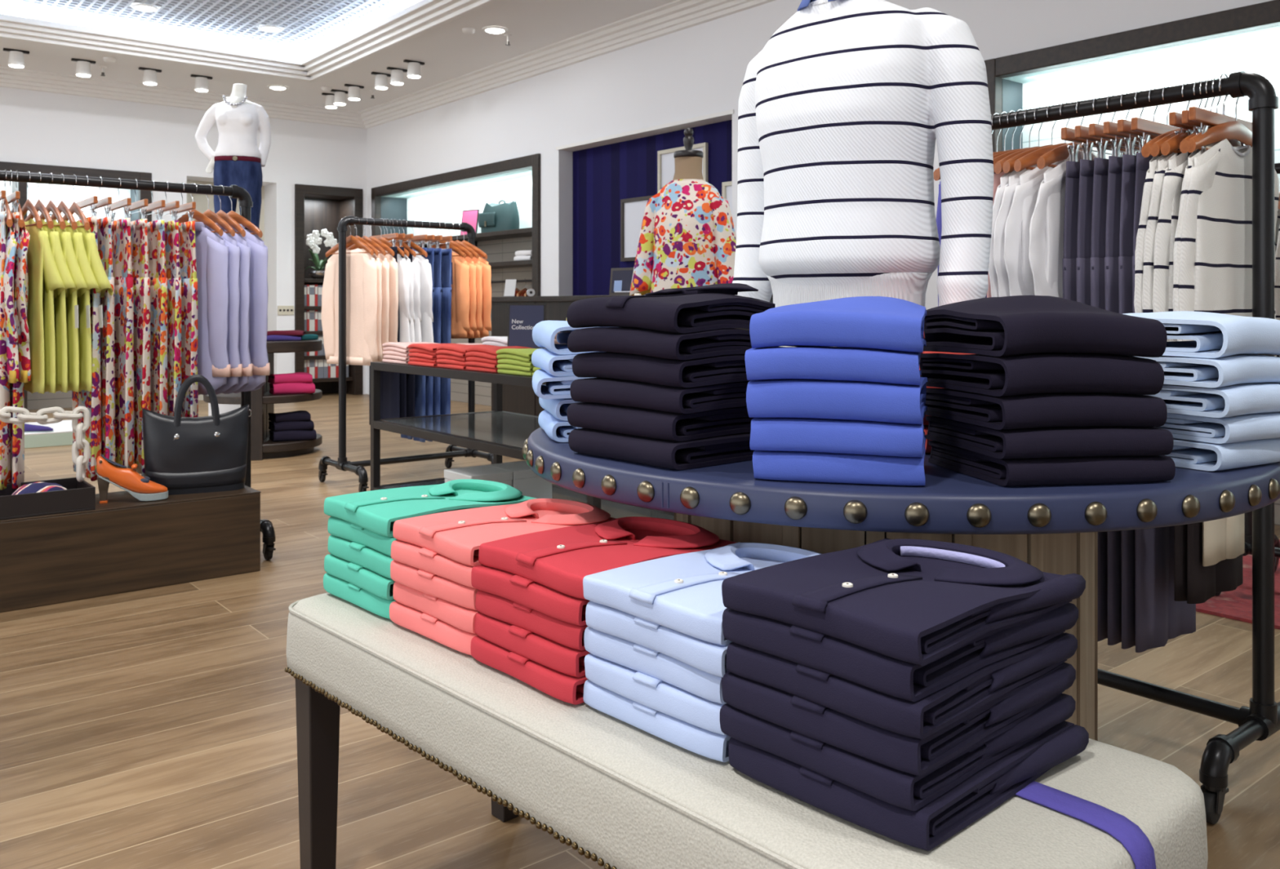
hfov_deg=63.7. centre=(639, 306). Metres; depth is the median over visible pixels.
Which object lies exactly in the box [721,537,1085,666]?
polo shirt
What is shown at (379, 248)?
wooden hanger
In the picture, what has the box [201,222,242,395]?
sweater
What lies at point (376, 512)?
polo shirt
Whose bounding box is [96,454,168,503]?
shoe
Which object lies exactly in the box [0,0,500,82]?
trim
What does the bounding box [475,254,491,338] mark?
cardigan
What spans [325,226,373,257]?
wooden hanger
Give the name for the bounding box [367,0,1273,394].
wall
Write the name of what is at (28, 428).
shoe
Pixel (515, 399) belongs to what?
desk
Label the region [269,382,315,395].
folded garment
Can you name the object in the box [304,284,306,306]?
book
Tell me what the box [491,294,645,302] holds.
countertop
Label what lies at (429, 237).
hanger
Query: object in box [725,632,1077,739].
polo shirt
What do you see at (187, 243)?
trousers
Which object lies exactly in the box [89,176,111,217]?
hanger
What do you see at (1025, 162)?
wooden hanger
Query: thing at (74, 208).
wooden hanger
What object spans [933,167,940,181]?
wooden hanger
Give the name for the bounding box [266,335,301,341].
folded garment
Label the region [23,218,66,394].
t-shirt
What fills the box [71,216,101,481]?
trousers
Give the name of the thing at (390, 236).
hanger
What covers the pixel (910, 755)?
polo shirt
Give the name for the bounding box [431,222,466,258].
wooden hanger
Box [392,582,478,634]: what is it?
polo shirt
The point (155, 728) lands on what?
floor
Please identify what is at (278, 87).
recessed light
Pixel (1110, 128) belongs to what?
hanger
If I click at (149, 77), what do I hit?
ceiling spotlight
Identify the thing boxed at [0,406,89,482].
chain
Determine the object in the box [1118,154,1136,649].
trousers
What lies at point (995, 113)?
wooden hanger
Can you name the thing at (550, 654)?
polo shirt
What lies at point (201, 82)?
ceiling spotlight
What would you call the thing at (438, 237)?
hanger
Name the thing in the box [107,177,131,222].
hanger
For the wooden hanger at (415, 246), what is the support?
hanging from the rack at (451, 451)
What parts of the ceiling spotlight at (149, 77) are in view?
mounting plate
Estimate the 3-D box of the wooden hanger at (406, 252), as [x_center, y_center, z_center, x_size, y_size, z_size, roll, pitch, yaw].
[-1.573,-0.425,6.386,0.400,0.242,0.029,0,0,35]
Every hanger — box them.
[0,190,5,212]
[1,169,13,226]
[2,169,20,213]
[10,170,24,227]
[21,171,42,228]
[24,172,53,228]
[40,173,66,229]
[50,173,77,230]
[62,174,89,230]
[75,175,97,220]
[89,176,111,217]
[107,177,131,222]
[124,178,147,218]
[140,180,165,220]
[154,181,179,220]
[169,182,195,221]
[177,182,223,235]
[194,184,235,236]
[216,185,245,236]
[226,186,262,237]
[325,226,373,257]
[333,217,378,255]
[346,217,386,256]
[354,217,394,256]
[372,218,398,247]
[377,218,404,256]
[385,218,409,257]
[389,218,404,247]
[392,219,416,257]
[398,219,413,247]
[401,219,427,257]
[408,220,426,248]
[411,220,434,248]
[414,221,442,248]
[424,222,452,248]
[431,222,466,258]
[439,222,472,258]
[454,222,479,258]
[461,231,487,259]
[516,278,527,296]
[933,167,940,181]
[991,112,1000,152]
[992,110,1016,155]
[992,111,1008,154]
[993,107,1034,173]
[993,109,1024,158]
[994,106,1042,173]
[1002,103,1056,173]
[1013,102,1070,172]
[1036,99,1097,168]
[1061,96,1125,161]
[1075,93,1139,159]
[1088,92,1139,158]
[1103,89,1150,156]
[1117,87,1157,155]
[1131,84,1178,152]
[1141,82,1190,157]
[1150,80,1202,156]
[1160,78,1214,155]
[1168,79,1208,134]
[1179,75,1241,153]
[1182,77,1221,135]
[1187,97,1252,152]
[1188,73,1252,151]
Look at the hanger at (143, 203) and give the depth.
4.33 m
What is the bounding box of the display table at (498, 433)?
[370,361,674,519]
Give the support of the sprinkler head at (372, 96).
attached to the ceiling at (447, 53)
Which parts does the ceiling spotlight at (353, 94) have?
mounting plate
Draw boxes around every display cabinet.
[0,161,151,410]
[294,183,362,395]
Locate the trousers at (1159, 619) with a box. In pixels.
[1132,152,1195,653]
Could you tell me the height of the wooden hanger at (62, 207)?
0.242 m
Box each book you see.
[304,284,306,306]
[304,310,306,331]
[304,360,306,373]
[306,284,309,306]
[306,310,309,331]
[306,360,309,373]
[309,284,317,306]
[309,285,314,306]
[309,310,314,331]
[309,351,314,355]
[309,360,314,378]
[314,310,317,331]
[314,360,317,378]
[317,285,322,306]
[317,310,322,331]
[317,334,323,355]
[317,359,323,378]
[323,359,328,377]
[328,364,330,377]
[330,364,335,377]
[335,364,338,377]
[346,364,348,377]
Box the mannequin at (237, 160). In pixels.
[195,83,271,231]
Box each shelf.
[304,278,324,283]
[304,306,321,310]
[304,355,325,359]
[305,331,323,334]
[312,377,352,382]
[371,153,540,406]
[381,479,674,519]
[383,411,540,448]
[388,362,526,376]
[413,227,532,246]
[488,259,532,269]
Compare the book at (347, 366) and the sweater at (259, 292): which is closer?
the sweater at (259, 292)
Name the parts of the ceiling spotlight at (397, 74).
mounting plate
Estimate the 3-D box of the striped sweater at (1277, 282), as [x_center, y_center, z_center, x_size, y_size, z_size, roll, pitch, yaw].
[2.511,-0.069,3.904,0.487,0.658,0.053,0,0,-39]
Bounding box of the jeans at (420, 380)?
[400,248,426,442]
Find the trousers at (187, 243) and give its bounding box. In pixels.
[178,221,198,417]
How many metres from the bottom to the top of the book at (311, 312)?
0.255 m
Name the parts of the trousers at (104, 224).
leg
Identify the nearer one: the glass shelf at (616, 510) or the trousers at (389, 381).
the glass shelf at (616, 510)
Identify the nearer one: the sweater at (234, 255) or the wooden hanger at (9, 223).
the wooden hanger at (9, 223)
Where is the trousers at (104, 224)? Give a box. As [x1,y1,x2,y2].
[97,217,115,465]
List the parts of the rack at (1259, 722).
post, hanging rail, rail, post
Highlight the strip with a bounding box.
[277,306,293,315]
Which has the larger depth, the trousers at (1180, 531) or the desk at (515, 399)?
the desk at (515, 399)
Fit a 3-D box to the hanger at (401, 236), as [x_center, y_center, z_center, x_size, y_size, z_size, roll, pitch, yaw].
[-1.548,-0.448,6.410,0.022,0.196,0.350,0,0,-39]
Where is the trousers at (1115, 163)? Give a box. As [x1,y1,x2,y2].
[1104,155,1122,645]
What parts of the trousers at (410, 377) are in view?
leg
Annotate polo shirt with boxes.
[323,573,395,619]
[324,479,537,537]
[324,554,395,599]
[327,516,398,556]
[328,534,393,578]
[389,600,477,655]
[390,560,478,610]
[391,540,476,589]
[392,498,617,566]
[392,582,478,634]
[470,635,588,705]
[471,564,590,626]
[474,611,591,677]
[475,590,588,650]
[478,516,736,599]
[582,542,822,645]
[582,680,730,762]
[583,626,726,705]
[584,653,726,736]
[585,601,728,677]
[720,693,1075,811]
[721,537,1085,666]
[721,662,1075,776]
[722,602,1078,702]
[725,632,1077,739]
[728,720,1088,851]
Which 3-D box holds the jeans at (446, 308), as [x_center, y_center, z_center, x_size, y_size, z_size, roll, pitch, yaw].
[-1.296,0.238,6.614,0.051,1.204,0.371,0,0,-39]
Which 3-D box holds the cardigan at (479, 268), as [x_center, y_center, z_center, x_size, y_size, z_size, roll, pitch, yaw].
[-1.191,-0.083,6.699,0.491,0.577,0.062,0,0,37]
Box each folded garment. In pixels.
[266,329,306,335]
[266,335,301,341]
[267,372,312,384]
[268,410,311,422]
[268,419,314,431]
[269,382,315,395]
[269,429,316,441]
[301,333,318,340]
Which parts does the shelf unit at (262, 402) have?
panel, shelf, shelf, shelf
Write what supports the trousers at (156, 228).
hanging from the hanger at (160, 204)
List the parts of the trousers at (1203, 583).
leg, leg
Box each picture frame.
[620,195,653,262]
[657,142,707,193]
[721,181,732,215]
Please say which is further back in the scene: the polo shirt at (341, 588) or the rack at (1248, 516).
the rack at (1248, 516)
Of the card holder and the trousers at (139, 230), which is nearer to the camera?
the trousers at (139, 230)
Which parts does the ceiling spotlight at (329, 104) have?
mounting plate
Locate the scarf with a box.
[11,481,66,495]
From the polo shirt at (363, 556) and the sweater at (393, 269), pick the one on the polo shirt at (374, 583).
the polo shirt at (363, 556)
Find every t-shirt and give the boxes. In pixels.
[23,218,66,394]
[41,218,77,393]
[52,219,88,392]
[64,220,100,392]
[75,220,112,391]
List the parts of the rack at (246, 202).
hanging rail, post, brake lever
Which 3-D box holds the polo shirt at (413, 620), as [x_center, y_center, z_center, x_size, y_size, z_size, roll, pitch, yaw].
[-0.230,0.527,1.804,0.330,0.038,0.256,0,0,-44]
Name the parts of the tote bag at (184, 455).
handle, panel, handle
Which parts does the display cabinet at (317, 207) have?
panel, panel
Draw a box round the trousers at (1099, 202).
[1090,157,1108,641]
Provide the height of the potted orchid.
0.622 m
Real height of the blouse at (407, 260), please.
0.636 m
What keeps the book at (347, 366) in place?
on the display cabinet at (317, 207)
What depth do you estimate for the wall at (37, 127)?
11.53 m
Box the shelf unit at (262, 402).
[203,339,322,461]
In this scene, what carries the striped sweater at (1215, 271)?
attached to the rack at (1259, 722)
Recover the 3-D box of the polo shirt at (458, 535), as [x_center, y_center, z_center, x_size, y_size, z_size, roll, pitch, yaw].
[-0.223,0.383,1.804,0.349,0.046,0.254,0,0,-41]
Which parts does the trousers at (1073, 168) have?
leg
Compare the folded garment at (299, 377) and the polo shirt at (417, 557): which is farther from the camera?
the folded garment at (299, 377)
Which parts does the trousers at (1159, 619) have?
leg, leg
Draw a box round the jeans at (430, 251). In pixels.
[412,248,435,441]
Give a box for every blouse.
[3,217,19,383]
[14,224,31,382]
[385,250,410,342]
[404,254,415,342]
[404,254,422,342]
[414,251,433,342]
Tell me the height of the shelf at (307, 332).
0.045 m
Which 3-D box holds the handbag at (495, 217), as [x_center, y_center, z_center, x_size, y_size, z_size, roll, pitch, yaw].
[-1.485,-0.954,10.839,0.510,0.354,0.231,0,0,39]
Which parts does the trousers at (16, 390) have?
leg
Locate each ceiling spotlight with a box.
[3,48,29,67]
[71,57,95,77]
[138,66,161,85]
[190,74,212,92]
[321,93,337,108]
[330,88,348,105]
[344,84,364,100]
[371,71,391,89]
[386,66,407,84]
[403,59,424,78]
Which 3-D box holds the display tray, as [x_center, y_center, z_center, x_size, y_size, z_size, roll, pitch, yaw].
[-2.373,0.726,3.838,0.560,0.085,0.300,0,0,-39]
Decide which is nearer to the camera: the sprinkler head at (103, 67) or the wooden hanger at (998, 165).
the wooden hanger at (998, 165)
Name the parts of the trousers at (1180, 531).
leg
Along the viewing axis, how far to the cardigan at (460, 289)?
6.52 m
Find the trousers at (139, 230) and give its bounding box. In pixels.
[130,218,151,476]
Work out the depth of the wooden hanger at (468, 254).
6.61 m
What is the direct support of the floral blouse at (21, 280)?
hanging from the wooden hanger at (20, 221)
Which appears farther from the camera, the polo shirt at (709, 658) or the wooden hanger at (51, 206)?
the wooden hanger at (51, 206)
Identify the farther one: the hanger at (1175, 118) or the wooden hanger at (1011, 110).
the wooden hanger at (1011, 110)
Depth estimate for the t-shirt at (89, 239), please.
4.12 m
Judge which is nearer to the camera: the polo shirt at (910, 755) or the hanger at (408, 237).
the polo shirt at (910, 755)
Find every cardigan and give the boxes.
[450,250,470,338]
[452,250,476,338]
[465,254,483,338]
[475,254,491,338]
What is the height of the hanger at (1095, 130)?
0.196 m
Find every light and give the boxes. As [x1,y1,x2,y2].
[0,0,421,59]
[131,3,158,12]
[258,25,282,32]
[266,84,288,90]
[482,26,507,34]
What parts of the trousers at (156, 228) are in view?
leg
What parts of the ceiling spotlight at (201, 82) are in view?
mounting plate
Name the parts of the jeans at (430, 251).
leg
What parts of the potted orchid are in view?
flower, flower, flower, flower, flower, flower, flower, flower, flower, flower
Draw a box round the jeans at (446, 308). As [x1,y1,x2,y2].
[440,248,452,414]
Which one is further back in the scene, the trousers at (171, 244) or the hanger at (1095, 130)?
the trousers at (171, 244)
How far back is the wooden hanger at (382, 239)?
6.33 m
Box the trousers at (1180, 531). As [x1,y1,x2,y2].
[1173,149,1186,601]
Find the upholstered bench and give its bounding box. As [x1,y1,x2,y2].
[284,592,1208,868]
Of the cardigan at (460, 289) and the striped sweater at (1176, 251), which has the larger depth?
the cardigan at (460, 289)
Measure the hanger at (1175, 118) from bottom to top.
0.196 m
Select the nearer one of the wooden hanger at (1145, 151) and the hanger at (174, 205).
the wooden hanger at (1145, 151)
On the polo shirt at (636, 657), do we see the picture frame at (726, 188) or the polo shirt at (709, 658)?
the polo shirt at (709, 658)
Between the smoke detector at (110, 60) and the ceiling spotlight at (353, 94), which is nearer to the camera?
the smoke detector at (110, 60)
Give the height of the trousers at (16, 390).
1.064 m
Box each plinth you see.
[0,485,261,613]
[208,403,240,416]
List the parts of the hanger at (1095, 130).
rod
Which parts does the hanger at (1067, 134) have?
rod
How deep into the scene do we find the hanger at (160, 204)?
4.38 m
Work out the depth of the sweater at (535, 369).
4.37 m
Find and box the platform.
[24,419,72,448]
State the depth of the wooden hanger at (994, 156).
2.83 m
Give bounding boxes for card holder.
[502,279,516,297]
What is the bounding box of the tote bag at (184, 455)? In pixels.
[137,374,251,495]
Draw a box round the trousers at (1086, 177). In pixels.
[1075,159,1093,306]
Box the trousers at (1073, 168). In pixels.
[1062,160,1079,301]
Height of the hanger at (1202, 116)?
0.196 m
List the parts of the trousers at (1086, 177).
leg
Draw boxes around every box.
[444,465,512,486]
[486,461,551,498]
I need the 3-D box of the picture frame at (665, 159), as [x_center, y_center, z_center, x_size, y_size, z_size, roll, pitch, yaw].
[0.349,-1.100,8.518,0.030,0.440,0.600,0,0,-39]
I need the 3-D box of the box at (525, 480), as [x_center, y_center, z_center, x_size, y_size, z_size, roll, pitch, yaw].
[-0.606,0.887,5.165,0.231,0.178,0.266,0,0,-39]
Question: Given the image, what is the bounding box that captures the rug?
[1195,539,1279,629]
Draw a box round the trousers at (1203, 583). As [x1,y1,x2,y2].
[1186,151,1243,604]
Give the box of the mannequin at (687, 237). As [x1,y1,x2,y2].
[629,128,736,295]
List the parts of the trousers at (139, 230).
leg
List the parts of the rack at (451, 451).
post, rail, hanging rail, post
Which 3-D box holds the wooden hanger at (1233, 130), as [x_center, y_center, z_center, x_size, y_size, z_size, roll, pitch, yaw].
[1.394,-0.445,2.424,0.400,0.201,0.029,0,0,-37]
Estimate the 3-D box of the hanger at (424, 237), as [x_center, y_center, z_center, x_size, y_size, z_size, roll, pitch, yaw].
[-1.431,-0.448,6.504,0.022,0.196,0.350,0,0,-39]
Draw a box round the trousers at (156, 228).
[146,219,168,415]
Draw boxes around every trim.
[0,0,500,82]
[0,66,366,128]
[359,0,776,128]
[555,109,733,151]
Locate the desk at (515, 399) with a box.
[491,294,749,416]
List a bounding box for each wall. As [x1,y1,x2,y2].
[0,86,367,394]
[186,180,264,400]
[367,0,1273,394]
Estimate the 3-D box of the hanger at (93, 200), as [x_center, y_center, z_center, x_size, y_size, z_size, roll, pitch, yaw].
[-2.301,-0.448,4.283,0.022,0.196,0.350,0,0,-39]
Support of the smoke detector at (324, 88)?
attached to the ceiling at (447, 53)
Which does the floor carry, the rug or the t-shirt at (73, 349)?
the rug
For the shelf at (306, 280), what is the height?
0.045 m
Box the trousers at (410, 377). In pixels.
[406,247,414,417]
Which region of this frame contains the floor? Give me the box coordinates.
[0,392,1279,868]
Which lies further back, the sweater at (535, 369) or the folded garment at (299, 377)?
the folded garment at (299, 377)
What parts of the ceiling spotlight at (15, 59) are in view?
mounting plate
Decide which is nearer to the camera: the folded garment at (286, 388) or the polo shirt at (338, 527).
the polo shirt at (338, 527)
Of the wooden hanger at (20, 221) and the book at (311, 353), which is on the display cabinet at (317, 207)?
the book at (311, 353)
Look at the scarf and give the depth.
3.87 m
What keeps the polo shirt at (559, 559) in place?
on the polo shirt at (533, 595)
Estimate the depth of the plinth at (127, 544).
3.97 m
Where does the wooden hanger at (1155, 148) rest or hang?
hanging from the rack at (1259, 722)
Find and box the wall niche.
[983,0,1279,525]
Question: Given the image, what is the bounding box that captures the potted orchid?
[305,228,337,279]
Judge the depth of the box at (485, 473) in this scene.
4.97 m
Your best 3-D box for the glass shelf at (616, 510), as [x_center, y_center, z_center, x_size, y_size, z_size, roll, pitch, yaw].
[-0.509,0.982,5.057,0.738,0.010,1.958,0,0,-39]
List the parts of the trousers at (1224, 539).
leg, leg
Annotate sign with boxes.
[460,208,479,235]
[507,303,546,348]
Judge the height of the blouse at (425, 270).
0.636 m
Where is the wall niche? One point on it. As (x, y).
(1246, 38)
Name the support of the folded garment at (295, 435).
on the shelf unit at (262, 402)
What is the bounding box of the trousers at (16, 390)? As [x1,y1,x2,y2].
[5,212,24,488]
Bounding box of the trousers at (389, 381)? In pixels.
[368,246,399,425]
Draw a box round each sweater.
[195,222,231,395]
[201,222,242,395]
[216,226,253,395]
[226,223,270,394]
[321,248,377,365]
[346,248,382,361]
[375,251,390,359]
[378,251,398,351]
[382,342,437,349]
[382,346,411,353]
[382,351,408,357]
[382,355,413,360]
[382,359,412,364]
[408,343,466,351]
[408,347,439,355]
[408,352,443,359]
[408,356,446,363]
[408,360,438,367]
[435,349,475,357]
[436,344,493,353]
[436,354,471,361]
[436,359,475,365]
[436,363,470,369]
[458,343,482,345]
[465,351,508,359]
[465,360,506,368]
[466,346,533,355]
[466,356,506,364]
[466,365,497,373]
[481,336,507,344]
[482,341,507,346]
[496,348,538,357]
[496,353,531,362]
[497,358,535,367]
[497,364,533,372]
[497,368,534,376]
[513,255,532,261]
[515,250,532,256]
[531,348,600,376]
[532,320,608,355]
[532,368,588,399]
[533,367,540,371]
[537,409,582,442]
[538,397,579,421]
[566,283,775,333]
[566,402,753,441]
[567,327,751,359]
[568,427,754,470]
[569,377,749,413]
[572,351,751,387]
[732,0,993,346]
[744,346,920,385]
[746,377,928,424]
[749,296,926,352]
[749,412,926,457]
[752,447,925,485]
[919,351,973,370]
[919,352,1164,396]
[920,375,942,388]
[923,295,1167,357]
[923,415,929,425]
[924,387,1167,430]
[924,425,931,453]
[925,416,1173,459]
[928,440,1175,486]
[986,171,1005,297]
[988,170,1015,297]
[993,164,1036,297]
[1004,161,1057,296]
[1028,150,1095,297]
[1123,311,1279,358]
[1133,154,1163,313]
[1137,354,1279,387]
[1142,151,1175,312]
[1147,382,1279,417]
[1151,152,1187,342]
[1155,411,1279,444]
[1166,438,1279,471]
[1172,144,1208,341]
[1177,138,1279,356]
[1274,224,1279,319]
[1275,208,1279,357]
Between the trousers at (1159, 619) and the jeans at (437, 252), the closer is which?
the trousers at (1159, 619)
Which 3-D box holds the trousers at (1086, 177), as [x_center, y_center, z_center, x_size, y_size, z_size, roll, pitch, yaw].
[1.212,0.228,2.647,0.332,1.184,0.040,0,0,-39]
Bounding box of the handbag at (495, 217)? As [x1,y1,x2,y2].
[478,200,519,232]
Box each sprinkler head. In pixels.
[99,66,106,76]
[369,88,376,98]
[503,33,511,45]
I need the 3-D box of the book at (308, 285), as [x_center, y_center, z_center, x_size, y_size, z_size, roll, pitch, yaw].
[-4.101,-0.138,12.610,0.028,0.265,0.206,0,0,-39]
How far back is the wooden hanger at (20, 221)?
4.01 m
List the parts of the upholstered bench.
leg, leg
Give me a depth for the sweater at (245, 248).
4.48 m
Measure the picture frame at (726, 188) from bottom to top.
0.680 m
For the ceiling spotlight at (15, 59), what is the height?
0.160 m
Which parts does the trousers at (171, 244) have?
leg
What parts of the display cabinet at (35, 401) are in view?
panel, panel, panel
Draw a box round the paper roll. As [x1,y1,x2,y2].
[526,288,534,296]
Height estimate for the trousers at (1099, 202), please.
1.184 m
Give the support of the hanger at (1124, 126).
hanging from the rack at (1259, 722)
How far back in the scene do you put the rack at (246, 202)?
4.45 m
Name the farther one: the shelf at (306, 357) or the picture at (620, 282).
the shelf at (306, 357)
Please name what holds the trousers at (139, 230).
hanging from the hanger at (143, 203)
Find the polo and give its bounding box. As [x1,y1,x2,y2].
[936,181,942,306]
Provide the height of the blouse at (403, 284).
0.636 m
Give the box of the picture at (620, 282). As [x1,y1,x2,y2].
[608,267,634,295]
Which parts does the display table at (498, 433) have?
leg, rail, rail, rail, rail, rail, leg, rail, leg, rail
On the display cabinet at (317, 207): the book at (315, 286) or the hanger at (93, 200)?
the book at (315, 286)
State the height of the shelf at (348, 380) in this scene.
0.045 m
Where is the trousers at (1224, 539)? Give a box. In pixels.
[1202,146,1244,566]
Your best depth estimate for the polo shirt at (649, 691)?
1.30 m
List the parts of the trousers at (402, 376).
leg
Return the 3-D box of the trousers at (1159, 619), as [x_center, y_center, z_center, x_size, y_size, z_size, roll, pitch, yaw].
[1.300,0.228,2.539,0.332,1.184,0.040,0,0,-39]
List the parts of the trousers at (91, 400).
leg, leg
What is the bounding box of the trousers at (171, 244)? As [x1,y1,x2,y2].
[164,220,182,417]
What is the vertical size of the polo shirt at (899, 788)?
0.039 m
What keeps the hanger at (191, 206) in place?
hanging from the rack at (246, 202)
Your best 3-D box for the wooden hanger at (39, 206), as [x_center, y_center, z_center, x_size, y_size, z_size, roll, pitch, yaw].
[-2.442,-0.425,4.168,0.400,0.242,0.029,0,0,45]
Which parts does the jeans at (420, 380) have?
leg, leg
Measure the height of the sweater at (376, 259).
0.702 m
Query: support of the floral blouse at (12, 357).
hanging from the wooden hanger at (9, 223)
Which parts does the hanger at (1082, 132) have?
rod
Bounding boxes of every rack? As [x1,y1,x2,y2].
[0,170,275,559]
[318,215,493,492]
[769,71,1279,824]
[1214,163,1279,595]
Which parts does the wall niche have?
panel, frame, panel, panel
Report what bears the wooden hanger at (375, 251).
hanging from the rack at (451, 451)
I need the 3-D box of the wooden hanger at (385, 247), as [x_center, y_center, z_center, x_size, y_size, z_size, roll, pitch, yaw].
[-1.655,-0.425,6.320,0.400,0.242,0.029,0,0,32]
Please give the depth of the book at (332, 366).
12.73 m
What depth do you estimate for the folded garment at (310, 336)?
7.80 m
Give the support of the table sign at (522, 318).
on the display table at (498, 433)
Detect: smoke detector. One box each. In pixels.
[102,57,115,62]
[321,86,332,91]
[462,27,475,34]
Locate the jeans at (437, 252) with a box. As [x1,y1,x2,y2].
[432,248,442,415]
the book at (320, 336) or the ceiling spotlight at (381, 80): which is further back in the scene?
the book at (320, 336)
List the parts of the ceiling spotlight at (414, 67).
mounting plate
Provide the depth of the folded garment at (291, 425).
7.58 m
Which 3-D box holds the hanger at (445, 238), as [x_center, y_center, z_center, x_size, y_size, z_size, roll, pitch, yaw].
[-1.297,-0.448,6.614,0.022,0.196,0.350,0,0,-39]
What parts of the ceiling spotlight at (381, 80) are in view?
mounting plate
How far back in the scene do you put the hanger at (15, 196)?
4.01 m
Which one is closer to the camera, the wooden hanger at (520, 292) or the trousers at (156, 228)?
the trousers at (156, 228)
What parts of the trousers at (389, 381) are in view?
leg, leg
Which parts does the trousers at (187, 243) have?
leg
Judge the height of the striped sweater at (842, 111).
0.985 m
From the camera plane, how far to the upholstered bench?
1.25 m
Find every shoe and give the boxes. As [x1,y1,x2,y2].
[24,423,53,432]
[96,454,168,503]
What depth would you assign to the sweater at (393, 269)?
6.20 m
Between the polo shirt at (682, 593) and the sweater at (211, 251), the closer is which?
the polo shirt at (682, 593)
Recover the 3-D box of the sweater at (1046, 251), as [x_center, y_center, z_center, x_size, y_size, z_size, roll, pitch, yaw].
[1.156,-0.121,2.713,0.496,0.573,0.060,0,0,-43]
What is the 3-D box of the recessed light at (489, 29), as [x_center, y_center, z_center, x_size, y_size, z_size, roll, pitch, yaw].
[-1.255,-2.388,8.916,0.220,0.023,0.220,0,0,-39]
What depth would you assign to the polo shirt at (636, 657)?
1.31 m
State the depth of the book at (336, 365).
12.76 m
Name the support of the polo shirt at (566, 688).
on the upholstered bench
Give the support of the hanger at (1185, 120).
hanging from the rack at (1259, 722)
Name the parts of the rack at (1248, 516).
post, hanging rail, rail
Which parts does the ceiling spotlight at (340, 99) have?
mounting plate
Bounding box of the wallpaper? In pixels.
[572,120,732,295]
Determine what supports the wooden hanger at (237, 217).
hanging from the rack at (246, 202)
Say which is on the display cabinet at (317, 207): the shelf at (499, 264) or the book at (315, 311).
the book at (315, 311)
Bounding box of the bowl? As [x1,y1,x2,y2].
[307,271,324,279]
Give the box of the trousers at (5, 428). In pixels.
[0,211,10,490]
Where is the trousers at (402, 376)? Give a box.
[399,246,406,417]
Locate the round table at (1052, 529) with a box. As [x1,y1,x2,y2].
[521,426,1279,741]
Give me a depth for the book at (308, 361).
12.53 m
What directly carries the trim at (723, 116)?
attached to the wall at (699, 70)
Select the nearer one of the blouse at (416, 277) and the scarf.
the scarf
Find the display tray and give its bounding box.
[0,477,95,519]
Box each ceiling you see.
[0,0,403,49]
[0,0,675,111]
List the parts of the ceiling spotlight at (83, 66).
mounting plate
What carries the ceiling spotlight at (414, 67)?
attached to the ceiling at (447, 53)

